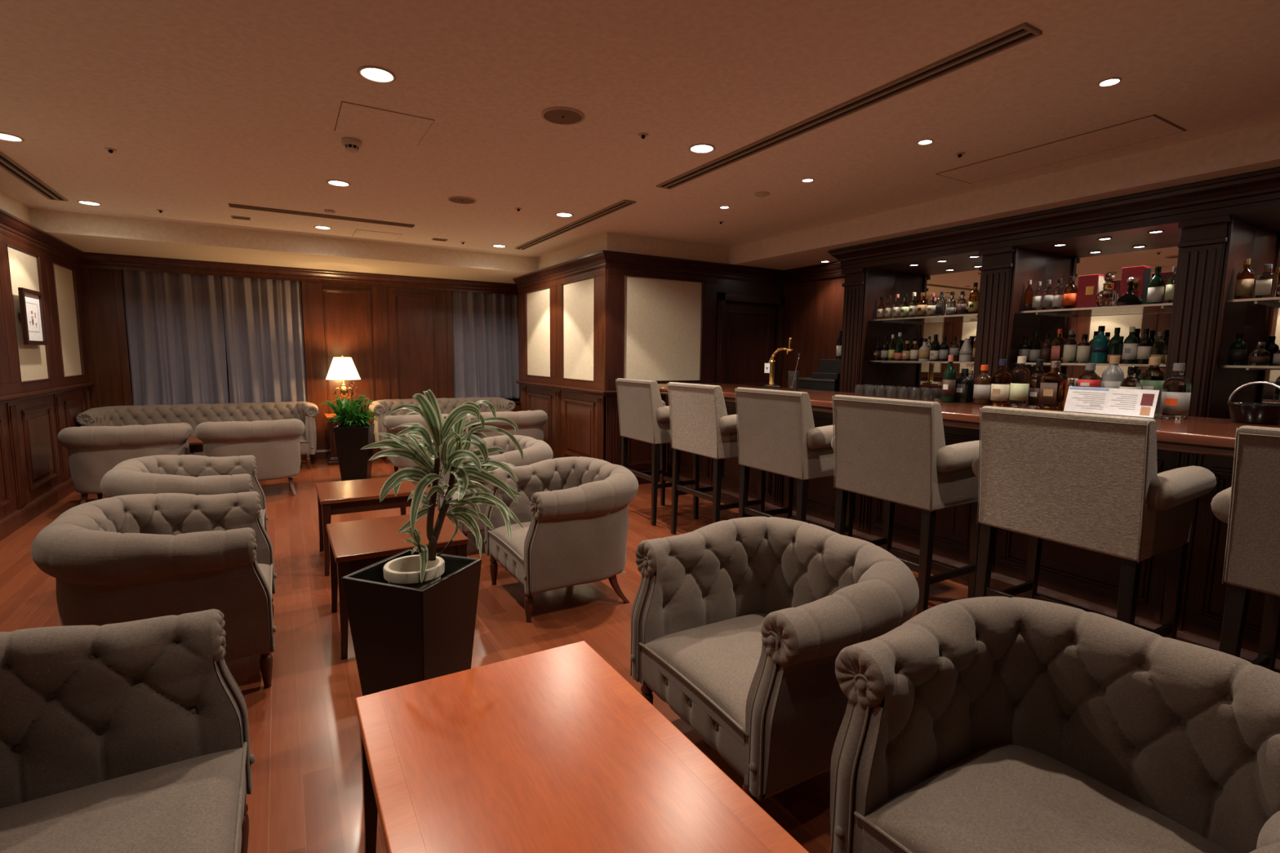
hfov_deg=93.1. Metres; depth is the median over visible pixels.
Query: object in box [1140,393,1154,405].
photo
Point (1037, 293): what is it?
bottle
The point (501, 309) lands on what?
curtain
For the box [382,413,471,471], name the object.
tub chair
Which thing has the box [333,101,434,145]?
access hatch
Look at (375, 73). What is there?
recessed light
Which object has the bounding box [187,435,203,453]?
coffee table
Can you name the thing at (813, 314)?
wall
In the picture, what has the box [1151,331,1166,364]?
bottle
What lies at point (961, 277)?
mirror
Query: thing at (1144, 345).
bottle
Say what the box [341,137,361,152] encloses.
smoke detector
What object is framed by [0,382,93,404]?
trim
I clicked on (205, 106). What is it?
ceiling
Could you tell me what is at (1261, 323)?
mirror
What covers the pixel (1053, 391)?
bottle
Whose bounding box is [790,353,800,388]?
spoon
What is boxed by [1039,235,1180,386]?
mirror
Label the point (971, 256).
recessed light
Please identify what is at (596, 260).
trim
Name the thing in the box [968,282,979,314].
bottle
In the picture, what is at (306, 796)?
floor
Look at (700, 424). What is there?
bar stool
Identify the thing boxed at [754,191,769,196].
detector plate
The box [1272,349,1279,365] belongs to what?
bottle
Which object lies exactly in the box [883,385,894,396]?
tumbler
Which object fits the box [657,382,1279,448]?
countertop
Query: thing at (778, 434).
bar stool
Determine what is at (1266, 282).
bottle
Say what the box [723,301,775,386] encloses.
door
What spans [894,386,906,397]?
tumbler
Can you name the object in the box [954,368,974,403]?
bottle
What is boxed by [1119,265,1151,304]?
gift box
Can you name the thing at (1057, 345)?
bottle
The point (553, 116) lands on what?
grille
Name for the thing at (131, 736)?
seat
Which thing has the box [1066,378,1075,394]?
bottle
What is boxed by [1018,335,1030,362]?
bottle
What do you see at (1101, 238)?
recessed light
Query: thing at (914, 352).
bottle
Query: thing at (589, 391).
trim
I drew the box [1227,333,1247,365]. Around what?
bottle
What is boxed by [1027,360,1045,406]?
bottle
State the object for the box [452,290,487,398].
curtain
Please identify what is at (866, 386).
tumbler
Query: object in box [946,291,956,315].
bottle
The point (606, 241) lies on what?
wall
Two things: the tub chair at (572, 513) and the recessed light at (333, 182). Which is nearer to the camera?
the tub chair at (572, 513)
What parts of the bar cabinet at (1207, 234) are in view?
cornice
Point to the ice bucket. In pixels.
(1255, 413)
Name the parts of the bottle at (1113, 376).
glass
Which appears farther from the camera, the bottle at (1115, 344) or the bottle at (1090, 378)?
the bottle at (1115, 344)
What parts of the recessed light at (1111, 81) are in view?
bulb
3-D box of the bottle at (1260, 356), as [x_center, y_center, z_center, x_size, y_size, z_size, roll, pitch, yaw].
[3.644,-0.427,3.566,0.088,0.138,0.089,-3,8,-30]
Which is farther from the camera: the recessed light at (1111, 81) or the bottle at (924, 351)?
the bottle at (924, 351)
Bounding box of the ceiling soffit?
[28,208,537,284]
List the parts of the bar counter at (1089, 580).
edge moulding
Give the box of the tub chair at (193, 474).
[100,454,268,531]
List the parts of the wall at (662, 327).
fabric panel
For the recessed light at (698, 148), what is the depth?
3.64 m
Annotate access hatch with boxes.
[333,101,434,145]
[351,229,402,240]
[935,114,1187,183]
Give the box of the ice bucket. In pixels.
[1226,381,1279,425]
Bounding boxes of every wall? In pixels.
[0,191,90,519]
[79,266,520,449]
[537,232,728,270]
[603,267,784,484]
[781,222,1255,388]
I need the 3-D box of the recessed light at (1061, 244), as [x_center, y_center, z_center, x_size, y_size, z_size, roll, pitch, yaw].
[3.090,-1.335,4.460,0.084,0.007,0.084,-3,8,-30]
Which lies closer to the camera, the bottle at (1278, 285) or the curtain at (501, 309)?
the bottle at (1278, 285)
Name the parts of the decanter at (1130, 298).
glass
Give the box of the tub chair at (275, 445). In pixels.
[195,418,305,495]
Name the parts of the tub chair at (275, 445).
leg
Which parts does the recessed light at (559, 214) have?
bulb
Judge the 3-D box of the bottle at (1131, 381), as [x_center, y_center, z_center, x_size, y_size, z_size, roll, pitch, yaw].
[2.655,-0.195,3.284,0.092,0.258,0.093,-3,8,-30]
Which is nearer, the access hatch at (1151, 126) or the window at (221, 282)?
the access hatch at (1151, 126)
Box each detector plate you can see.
[324,208,335,213]
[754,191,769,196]
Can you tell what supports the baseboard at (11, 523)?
attached to the wall at (33, 461)
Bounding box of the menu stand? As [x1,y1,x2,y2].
[1063,385,1167,418]
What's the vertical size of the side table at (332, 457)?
0.612 m
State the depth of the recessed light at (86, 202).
5.17 m
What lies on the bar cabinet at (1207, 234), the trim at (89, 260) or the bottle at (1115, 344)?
the bottle at (1115, 344)
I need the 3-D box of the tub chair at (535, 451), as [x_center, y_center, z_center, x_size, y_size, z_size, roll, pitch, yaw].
[-1.088,0.482,4.619,0.759,0.758,0.904,-3,8,-30]
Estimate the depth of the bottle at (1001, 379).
3.82 m
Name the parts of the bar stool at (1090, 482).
leg, leg, backrest, foot plate, leg, arm, leg, seat frame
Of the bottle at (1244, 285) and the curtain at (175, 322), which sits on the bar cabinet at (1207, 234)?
the bottle at (1244, 285)
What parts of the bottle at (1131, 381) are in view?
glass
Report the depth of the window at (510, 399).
9.43 m
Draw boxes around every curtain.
[121,269,228,405]
[221,275,306,403]
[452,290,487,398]
[484,293,519,399]
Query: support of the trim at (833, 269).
attached to the wall at (813, 314)
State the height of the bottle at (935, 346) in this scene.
0.232 m
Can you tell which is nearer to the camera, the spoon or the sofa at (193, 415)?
the spoon
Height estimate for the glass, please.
0.170 m
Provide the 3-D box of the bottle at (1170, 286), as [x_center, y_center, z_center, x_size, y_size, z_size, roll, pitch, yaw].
[3.434,-0.907,3.897,0.080,0.235,0.081,-3,8,-30]
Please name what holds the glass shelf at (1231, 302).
attached to the bar cabinet at (1207, 234)
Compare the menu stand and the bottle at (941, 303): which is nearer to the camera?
the menu stand
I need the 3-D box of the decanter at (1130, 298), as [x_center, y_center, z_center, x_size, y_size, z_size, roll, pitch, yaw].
[3.281,-0.903,4.058,0.044,0.186,0.136,-3,8,-30]
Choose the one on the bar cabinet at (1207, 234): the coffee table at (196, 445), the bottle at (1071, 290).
the bottle at (1071, 290)
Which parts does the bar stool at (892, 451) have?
leg, leg, backrest, foot plate, leg, arm, leg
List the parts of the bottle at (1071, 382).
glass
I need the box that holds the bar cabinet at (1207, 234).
[827,167,1279,419]
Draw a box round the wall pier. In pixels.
[517,267,606,460]
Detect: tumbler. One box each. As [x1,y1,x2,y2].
[853,384,864,395]
[863,384,873,395]
[864,385,875,395]
[872,385,884,395]
[875,386,886,396]
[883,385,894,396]
[885,386,897,397]
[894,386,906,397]
[897,386,909,398]
[906,386,918,398]
[909,387,921,399]
[918,387,930,399]
[921,388,934,400]
[930,388,942,399]
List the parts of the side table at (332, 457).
door, drawer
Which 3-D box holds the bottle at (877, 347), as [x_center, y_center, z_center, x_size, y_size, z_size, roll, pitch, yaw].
[2.293,-0.748,5.847,0.072,0.221,0.073,-3,8,-30]
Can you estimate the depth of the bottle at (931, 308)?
5.32 m
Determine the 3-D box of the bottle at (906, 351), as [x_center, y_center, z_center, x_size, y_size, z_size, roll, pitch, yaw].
[2.454,-0.696,5.578,0.072,0.183,0.073,-3,8,-30]
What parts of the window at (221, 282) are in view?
pane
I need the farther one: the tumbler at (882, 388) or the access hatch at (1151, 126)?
the tumbler at (882, 388)
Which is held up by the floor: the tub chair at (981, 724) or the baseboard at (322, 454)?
the tub chair at (981, 724)
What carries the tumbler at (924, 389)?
on the bar counter at (1089, 580)
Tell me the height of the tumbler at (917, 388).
0.082 m
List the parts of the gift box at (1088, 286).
panel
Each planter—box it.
[333,423,374,480]
[341,549,481,696]
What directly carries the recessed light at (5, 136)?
in the ceiling
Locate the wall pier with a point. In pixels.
(562, 322)
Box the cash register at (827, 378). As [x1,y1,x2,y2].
[794,359,840,391]
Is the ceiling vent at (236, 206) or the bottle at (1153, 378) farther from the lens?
the ceiling vent at (236, 206)
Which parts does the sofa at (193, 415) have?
rail, seat, leg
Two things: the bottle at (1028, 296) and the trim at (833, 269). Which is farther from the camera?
the trim at (833, 269)
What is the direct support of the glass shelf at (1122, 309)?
attached to the bar cabinet at (1207, 234)
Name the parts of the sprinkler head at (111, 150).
plate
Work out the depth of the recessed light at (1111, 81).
2.71 m
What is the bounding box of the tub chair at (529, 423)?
[467,409,547,440]
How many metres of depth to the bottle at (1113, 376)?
3.42 m
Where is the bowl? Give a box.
[1226,402,1279,425]
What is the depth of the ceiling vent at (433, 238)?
6.63 m
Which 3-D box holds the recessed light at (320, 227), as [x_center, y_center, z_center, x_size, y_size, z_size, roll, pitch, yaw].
[-3.180,-1.994,6.078,0.160,0.007,0.160,-3,8,-30]
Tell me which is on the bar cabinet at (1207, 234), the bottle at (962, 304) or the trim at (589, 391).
the bottle at (962, 304)
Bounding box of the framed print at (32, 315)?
[17,287,47,345]
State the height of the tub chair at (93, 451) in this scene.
0.758 m
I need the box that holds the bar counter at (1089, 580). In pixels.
[657,382,1279,671]
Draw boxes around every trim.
[0,208,84,266]
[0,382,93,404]
[79,252,518,295]
[512,249,606,289]
[515,380,604,395]
[603,249,783,284]
[603,390,661,395]
[783,261,886,284]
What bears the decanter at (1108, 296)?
on the bar cabinet at (1207, 234)
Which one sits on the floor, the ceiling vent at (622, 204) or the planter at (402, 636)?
the planter at (402, 636)
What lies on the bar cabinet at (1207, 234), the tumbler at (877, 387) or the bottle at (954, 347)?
the bottle at (954, 347)
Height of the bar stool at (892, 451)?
1.208 m
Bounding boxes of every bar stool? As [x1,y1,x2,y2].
[615,377,699,525]
[666,382,765,534]
[734,386,854,537]
[831,394,981,614]
[972,405,1216,639]
[1210,425,1279,674]
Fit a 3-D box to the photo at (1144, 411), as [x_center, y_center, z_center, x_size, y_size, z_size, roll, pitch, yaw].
[2.580,-0.080,3.096,0.011,0.042,0.040,-3,8,-30]
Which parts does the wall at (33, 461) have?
fabric panel, fabric panel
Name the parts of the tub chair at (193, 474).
backrest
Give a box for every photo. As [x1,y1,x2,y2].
[1139,406,1151,415]
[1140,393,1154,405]
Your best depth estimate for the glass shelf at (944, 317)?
5.41 m
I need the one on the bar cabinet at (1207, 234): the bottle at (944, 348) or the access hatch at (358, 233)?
the bottle at (944, 348)
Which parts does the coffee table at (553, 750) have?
leg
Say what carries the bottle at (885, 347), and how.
on the bar cabinet at (1207, 234)
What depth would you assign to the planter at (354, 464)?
6.49 m
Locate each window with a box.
[221,281,305,403]
[507,398,517,400]
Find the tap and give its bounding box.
[762,337,793,388]
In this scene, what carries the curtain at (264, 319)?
hanging from the wall at (398, 341)
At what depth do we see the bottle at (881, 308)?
5.77 m
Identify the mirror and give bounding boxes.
[889,261,982,399]
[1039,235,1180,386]
[1234,222,1279,404]
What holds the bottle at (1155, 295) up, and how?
on the bar cabinet at (1207, 234)
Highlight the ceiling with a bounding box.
[0,0,1279,270]
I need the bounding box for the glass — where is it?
[787,370,799,390]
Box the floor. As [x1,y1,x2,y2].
[0,456,968,852]
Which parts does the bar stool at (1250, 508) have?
leg, backrest, leg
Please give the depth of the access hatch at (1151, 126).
3.57 m
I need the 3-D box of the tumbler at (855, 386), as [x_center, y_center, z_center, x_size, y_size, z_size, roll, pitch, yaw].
[1.720,-0.286,4.745,0.081,0.082,0.082,-3,8,-30]
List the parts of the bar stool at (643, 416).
leg, backrest, leg, leg, arm, leg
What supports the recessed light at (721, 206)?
in the ceiling
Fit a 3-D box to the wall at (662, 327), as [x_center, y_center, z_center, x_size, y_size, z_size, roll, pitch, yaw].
[0.725,-0.624,6.992,2.540,2.455,0.142,-3,8,-30]
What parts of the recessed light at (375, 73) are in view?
bulb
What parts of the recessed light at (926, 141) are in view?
bulb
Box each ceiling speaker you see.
[447,195,476,204]
[541,106,584,124]
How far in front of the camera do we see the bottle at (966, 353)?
5.06 m
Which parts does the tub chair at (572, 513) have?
leg, seat, leg, rail, leg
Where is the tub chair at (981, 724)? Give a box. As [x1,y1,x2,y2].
[830,596,1279,852]
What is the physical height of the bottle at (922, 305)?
0.219 m
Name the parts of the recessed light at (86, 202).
bulb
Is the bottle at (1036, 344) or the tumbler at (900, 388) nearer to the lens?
the tumbler at (900, 388)
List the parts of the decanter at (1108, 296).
glass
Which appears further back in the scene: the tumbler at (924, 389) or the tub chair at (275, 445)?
the tub chair at (275, 445)
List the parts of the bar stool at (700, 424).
leg, backrest, leg, arm, foot plate, leg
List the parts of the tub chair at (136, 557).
seat, leg, leg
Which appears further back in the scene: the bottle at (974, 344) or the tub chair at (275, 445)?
the tub chair at (275, 445)
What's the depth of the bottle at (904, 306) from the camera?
5.55 m
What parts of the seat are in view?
seat, rail, leg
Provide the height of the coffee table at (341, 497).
0.489 m
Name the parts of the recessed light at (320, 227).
bulb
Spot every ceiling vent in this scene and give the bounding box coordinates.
[0,151,68,201]
[228,203,414,227]
[231,215,250,220]
[431,237,448,241]
[515,199,636,249]
[656,22,1042,189]
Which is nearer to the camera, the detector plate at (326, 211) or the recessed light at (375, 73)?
the recessed light at (375, 73)
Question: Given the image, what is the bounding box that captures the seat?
[0,608,254,852]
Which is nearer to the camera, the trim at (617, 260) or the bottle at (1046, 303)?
the bottle at (1046, 303)
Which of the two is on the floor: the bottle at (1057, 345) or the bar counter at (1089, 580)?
the bar counter at (1089, 580)
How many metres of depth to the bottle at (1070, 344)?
4.40 m
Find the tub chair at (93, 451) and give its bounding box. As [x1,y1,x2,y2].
[57,422,192,504]
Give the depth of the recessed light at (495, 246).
6.99 m
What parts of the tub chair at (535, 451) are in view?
seat, rail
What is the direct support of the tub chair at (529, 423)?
on the floor
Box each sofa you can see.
[75,401,318,469]
[368,396,515,463]
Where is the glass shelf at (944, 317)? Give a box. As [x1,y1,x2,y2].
[874,315,977,321]
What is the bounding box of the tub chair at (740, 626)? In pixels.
[630,516,919,804]
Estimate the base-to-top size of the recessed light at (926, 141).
0.007 m
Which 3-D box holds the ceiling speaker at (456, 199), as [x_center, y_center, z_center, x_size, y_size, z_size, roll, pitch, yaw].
[-1.446,-1.839,4.927,0.225,0.010,0.225,-3,8,-30]
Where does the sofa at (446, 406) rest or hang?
on the floor
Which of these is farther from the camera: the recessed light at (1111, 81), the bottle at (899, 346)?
the bottle at (899, 346)
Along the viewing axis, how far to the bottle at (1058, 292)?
4.45 m
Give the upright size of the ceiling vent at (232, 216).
0.008 m
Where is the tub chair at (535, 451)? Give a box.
[435,435,552,536]
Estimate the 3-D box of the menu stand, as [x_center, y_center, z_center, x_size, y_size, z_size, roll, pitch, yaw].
[2.533,-0.137,3.238,0.083,0.150,0.440,-3,8,-30]
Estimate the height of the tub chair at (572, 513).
0.758 m
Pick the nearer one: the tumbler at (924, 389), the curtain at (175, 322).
the tumbler at (924, 389)
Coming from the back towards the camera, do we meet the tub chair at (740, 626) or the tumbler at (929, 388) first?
the tumbler at (929, 388)
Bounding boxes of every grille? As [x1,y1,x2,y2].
[449,197,474,203]
[543,109,582,123]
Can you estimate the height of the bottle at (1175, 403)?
0.279 m
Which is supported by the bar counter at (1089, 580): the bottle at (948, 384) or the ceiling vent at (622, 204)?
the bottle at (948, 384)
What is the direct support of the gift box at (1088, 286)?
on the bar cabinet at (1207, 234)
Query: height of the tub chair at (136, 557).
0.758 m
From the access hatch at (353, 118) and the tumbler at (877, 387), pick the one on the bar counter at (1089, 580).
the tumbler at (877, 387)
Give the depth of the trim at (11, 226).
5.39 m
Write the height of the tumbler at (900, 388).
0.082 m
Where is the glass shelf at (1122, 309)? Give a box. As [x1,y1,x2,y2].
[1022,305,1172,315]
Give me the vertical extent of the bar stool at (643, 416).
1.208 m
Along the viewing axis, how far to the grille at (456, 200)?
4.93 m
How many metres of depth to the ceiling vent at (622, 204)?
5.70 m
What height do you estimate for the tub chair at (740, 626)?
0.758 m
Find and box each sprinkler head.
[104,147,116,153]
[637,132,648,138]
[954,151,965,157]
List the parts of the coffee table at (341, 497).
leg, leg, leg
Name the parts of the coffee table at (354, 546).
leg, leg, leg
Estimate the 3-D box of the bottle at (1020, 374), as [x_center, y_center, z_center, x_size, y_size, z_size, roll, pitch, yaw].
[2.369,-0.282,3.780,0.100,0.310,0.101,-3,8,-30]
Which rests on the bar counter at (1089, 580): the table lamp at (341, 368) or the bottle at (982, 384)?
the bottle at (982, 384)
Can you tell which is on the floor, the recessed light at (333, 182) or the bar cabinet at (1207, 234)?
the bar cabinet at (1207, 234)
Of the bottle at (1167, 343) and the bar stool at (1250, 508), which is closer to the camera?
the bar stool at (1250, 508)
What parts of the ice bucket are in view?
hoop handle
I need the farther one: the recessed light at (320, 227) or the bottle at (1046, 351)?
the recessed light at (320, 227)
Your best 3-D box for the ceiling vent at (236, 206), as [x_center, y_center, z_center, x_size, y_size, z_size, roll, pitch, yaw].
[-2.869,-1.930,5.569,1.505,0.010,0.110,-3,8,-30]
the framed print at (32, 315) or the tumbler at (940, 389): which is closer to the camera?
the tumbler at (940, 389)
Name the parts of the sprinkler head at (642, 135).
plate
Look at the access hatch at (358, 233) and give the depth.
6.44 m
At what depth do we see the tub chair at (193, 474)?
3.41 m
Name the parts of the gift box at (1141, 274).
panel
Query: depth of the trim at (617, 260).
6.66 m
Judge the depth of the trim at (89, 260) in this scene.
7.55 m
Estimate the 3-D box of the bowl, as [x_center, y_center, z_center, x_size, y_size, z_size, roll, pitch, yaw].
[2.934,-0.062,2.883,0.215,0.092,0.215,-3,8,-30]
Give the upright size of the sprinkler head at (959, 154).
0.024 m
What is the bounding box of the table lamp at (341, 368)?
[325,355,360,402]
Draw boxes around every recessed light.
[0,132,24,142]
[76,200,102,205]
[313,225,331,229]
[326,179,351,186]
[357,65,396,83]
[492,244,506,247]
[555,212,573,217]
[688,143,715,153]
[719,205,729,208]
[801,177,813,182]
[917,138,933,145]
[968,255,979,257]
[1053,243,1066,246]
[1097,76,1121,86]
[1097,237,1112,240]
[1147,230,1164,233]
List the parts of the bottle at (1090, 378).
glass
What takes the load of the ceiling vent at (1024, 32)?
in the ceiling
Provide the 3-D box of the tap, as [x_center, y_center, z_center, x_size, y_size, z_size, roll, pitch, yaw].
[1.286,-0.600,5.709,0.169,0.473,0.280,-3,8,-30]
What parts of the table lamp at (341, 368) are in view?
scroll arm, shade trim, lamp shade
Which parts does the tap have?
arm, spout, handle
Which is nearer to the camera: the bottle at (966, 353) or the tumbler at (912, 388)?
the tumbler at (912, 388)
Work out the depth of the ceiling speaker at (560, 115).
3.16 m
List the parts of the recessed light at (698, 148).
bulb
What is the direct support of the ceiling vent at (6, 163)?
in the ceiling
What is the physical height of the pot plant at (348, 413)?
0.563 m
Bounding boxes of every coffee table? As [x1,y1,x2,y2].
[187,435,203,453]
[315,476,419,576]
[326,511,468,659]
[355,640,808,852]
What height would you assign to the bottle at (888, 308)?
0.221 m
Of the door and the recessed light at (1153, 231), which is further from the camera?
the door
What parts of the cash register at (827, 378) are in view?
lid, cash drawer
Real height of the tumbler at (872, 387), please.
0.082 m
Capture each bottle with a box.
[835,330,842,359]
[873,337,881,360]
[876,296,884,319]
[880,336,888,360]
[884,295,893,318]
[888,334,895,360]
[892,293,900,318]
[893,332,903,360]
[899,293,909,317]
[902,340,911,360]
[908,292,917,317]
[910,341,919,360]
[916,292,927,316]
[918,338,929,360]
[926,293,935,316]
[929,334,939,361]
[934,291,946,315]
[938,336,948,361]
[941,355,955,402]
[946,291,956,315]
[949,336,959,361]
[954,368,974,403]
[956,291,966,315]
[959,338,973,361]
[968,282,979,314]
[972,337,976,361]
[973,364,991,404]
[990,359,1011,405]
[1008,355,1030,406]
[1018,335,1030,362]
[1022,280,1033,311]
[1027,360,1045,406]
[1028,331,1041,362]
[1031,281,1043,310]
[1038,360,1068,409]
[1040,333,1051,362]
[1041,280,1053,310]
[1049,328,1065,363]
[1051,279,1064,309]
[1062,276,1077,308]
[1062,329,1076,363]
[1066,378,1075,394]
[1075,333,1091,363]
[1077,363,1100,387]
[1089,325,1108,363]
[1100,355,1124,388]
[1106,327,1123,364]
[1119,366,1141,389]
[1121,326,1137,364]
[1136,328,1151,364]
[1139,356,1165,415]
[1146,266,1164,304]
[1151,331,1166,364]
[1159,363,1191,418]
[1164,266,1177,302]
[1164,342,1168,364]
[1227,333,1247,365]
[1234,258,1254,299]
[1247,342,1270,365]
[1253,264,1278,297]
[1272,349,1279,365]
[1276,282,1279,297]
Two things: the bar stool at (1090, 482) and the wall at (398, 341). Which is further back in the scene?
the wall at (398, 341)
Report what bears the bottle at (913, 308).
on the bar cabinet at (1207, 234)
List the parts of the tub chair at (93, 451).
leg, leg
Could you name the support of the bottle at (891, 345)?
on the bar cabinet at (1207, 234)
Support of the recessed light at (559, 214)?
in the ceiling
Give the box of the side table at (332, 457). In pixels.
[324,413,339,465]
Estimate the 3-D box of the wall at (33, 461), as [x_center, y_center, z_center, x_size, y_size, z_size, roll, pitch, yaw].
[-3.374,-0.194,1.986,0.126,2.650,11.070,-3,8,-30]
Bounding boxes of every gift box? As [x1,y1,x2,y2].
[1075,274,1105,307]
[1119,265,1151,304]
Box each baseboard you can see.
[0,477,75,541]
[300,448,384,461]
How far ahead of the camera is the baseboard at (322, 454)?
8.00 m
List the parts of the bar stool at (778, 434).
leg, backrest, leg, leg, foot plate, arm, leg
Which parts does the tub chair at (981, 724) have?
rail, seat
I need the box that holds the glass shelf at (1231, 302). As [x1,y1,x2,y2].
[1228,299,1279,305]
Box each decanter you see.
[1095,272,1119,306]
[1115,277,1142,306]
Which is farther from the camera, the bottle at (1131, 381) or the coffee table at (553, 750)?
the bottle at (1131, 381)
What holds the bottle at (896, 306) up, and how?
on the bar cabinet at (1207, 234)
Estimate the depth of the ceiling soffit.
6.56 m
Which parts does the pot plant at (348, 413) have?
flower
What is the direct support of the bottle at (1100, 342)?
on the bar cabinet at (1207, 234)
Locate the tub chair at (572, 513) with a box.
[484,456,638,622]
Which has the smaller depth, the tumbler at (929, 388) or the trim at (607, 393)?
the tumbler at (929, 388)
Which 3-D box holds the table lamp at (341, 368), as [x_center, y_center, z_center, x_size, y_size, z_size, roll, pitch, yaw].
[-3.786,-0.531,7.745,0.412,0.765,0.412,-3,8,-30]
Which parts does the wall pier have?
fabric panel, fabric panel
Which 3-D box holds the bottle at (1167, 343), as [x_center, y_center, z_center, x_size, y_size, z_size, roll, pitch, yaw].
[3.444,-0.504,3.917,0.066,0.205,0.067,-3,8,-30]
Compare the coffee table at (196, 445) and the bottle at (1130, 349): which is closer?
the bottle at (1130, 349)
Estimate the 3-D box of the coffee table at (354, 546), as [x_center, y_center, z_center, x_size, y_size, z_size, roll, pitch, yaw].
[-1.271,0.783,3.164,0.596,0.489,0.623,-3,8,-30]
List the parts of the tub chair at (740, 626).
leg, rail, seat, leg, frame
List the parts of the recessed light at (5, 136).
bulb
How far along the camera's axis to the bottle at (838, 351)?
6.24 m
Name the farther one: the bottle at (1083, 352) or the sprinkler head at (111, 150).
the bottle at (1083, 352)
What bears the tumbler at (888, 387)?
on the bar counter at (1089, 580)
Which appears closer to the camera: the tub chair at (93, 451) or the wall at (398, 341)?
the tub chair at (93, 451)
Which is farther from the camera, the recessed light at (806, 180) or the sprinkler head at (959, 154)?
the recessed light at (806, 180)
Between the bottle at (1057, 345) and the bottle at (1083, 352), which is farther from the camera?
the bottle at (1057, 345)
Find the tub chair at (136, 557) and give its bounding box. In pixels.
[31,491,276,688]
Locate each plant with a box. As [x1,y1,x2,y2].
[320,382,378,426]
[360,389,524,589]
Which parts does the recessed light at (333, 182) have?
bulb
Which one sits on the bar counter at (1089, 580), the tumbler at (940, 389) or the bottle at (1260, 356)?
the tumbler at (940, 389)
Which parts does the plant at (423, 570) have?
pot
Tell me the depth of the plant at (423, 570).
2.18 m
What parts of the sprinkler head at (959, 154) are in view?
plate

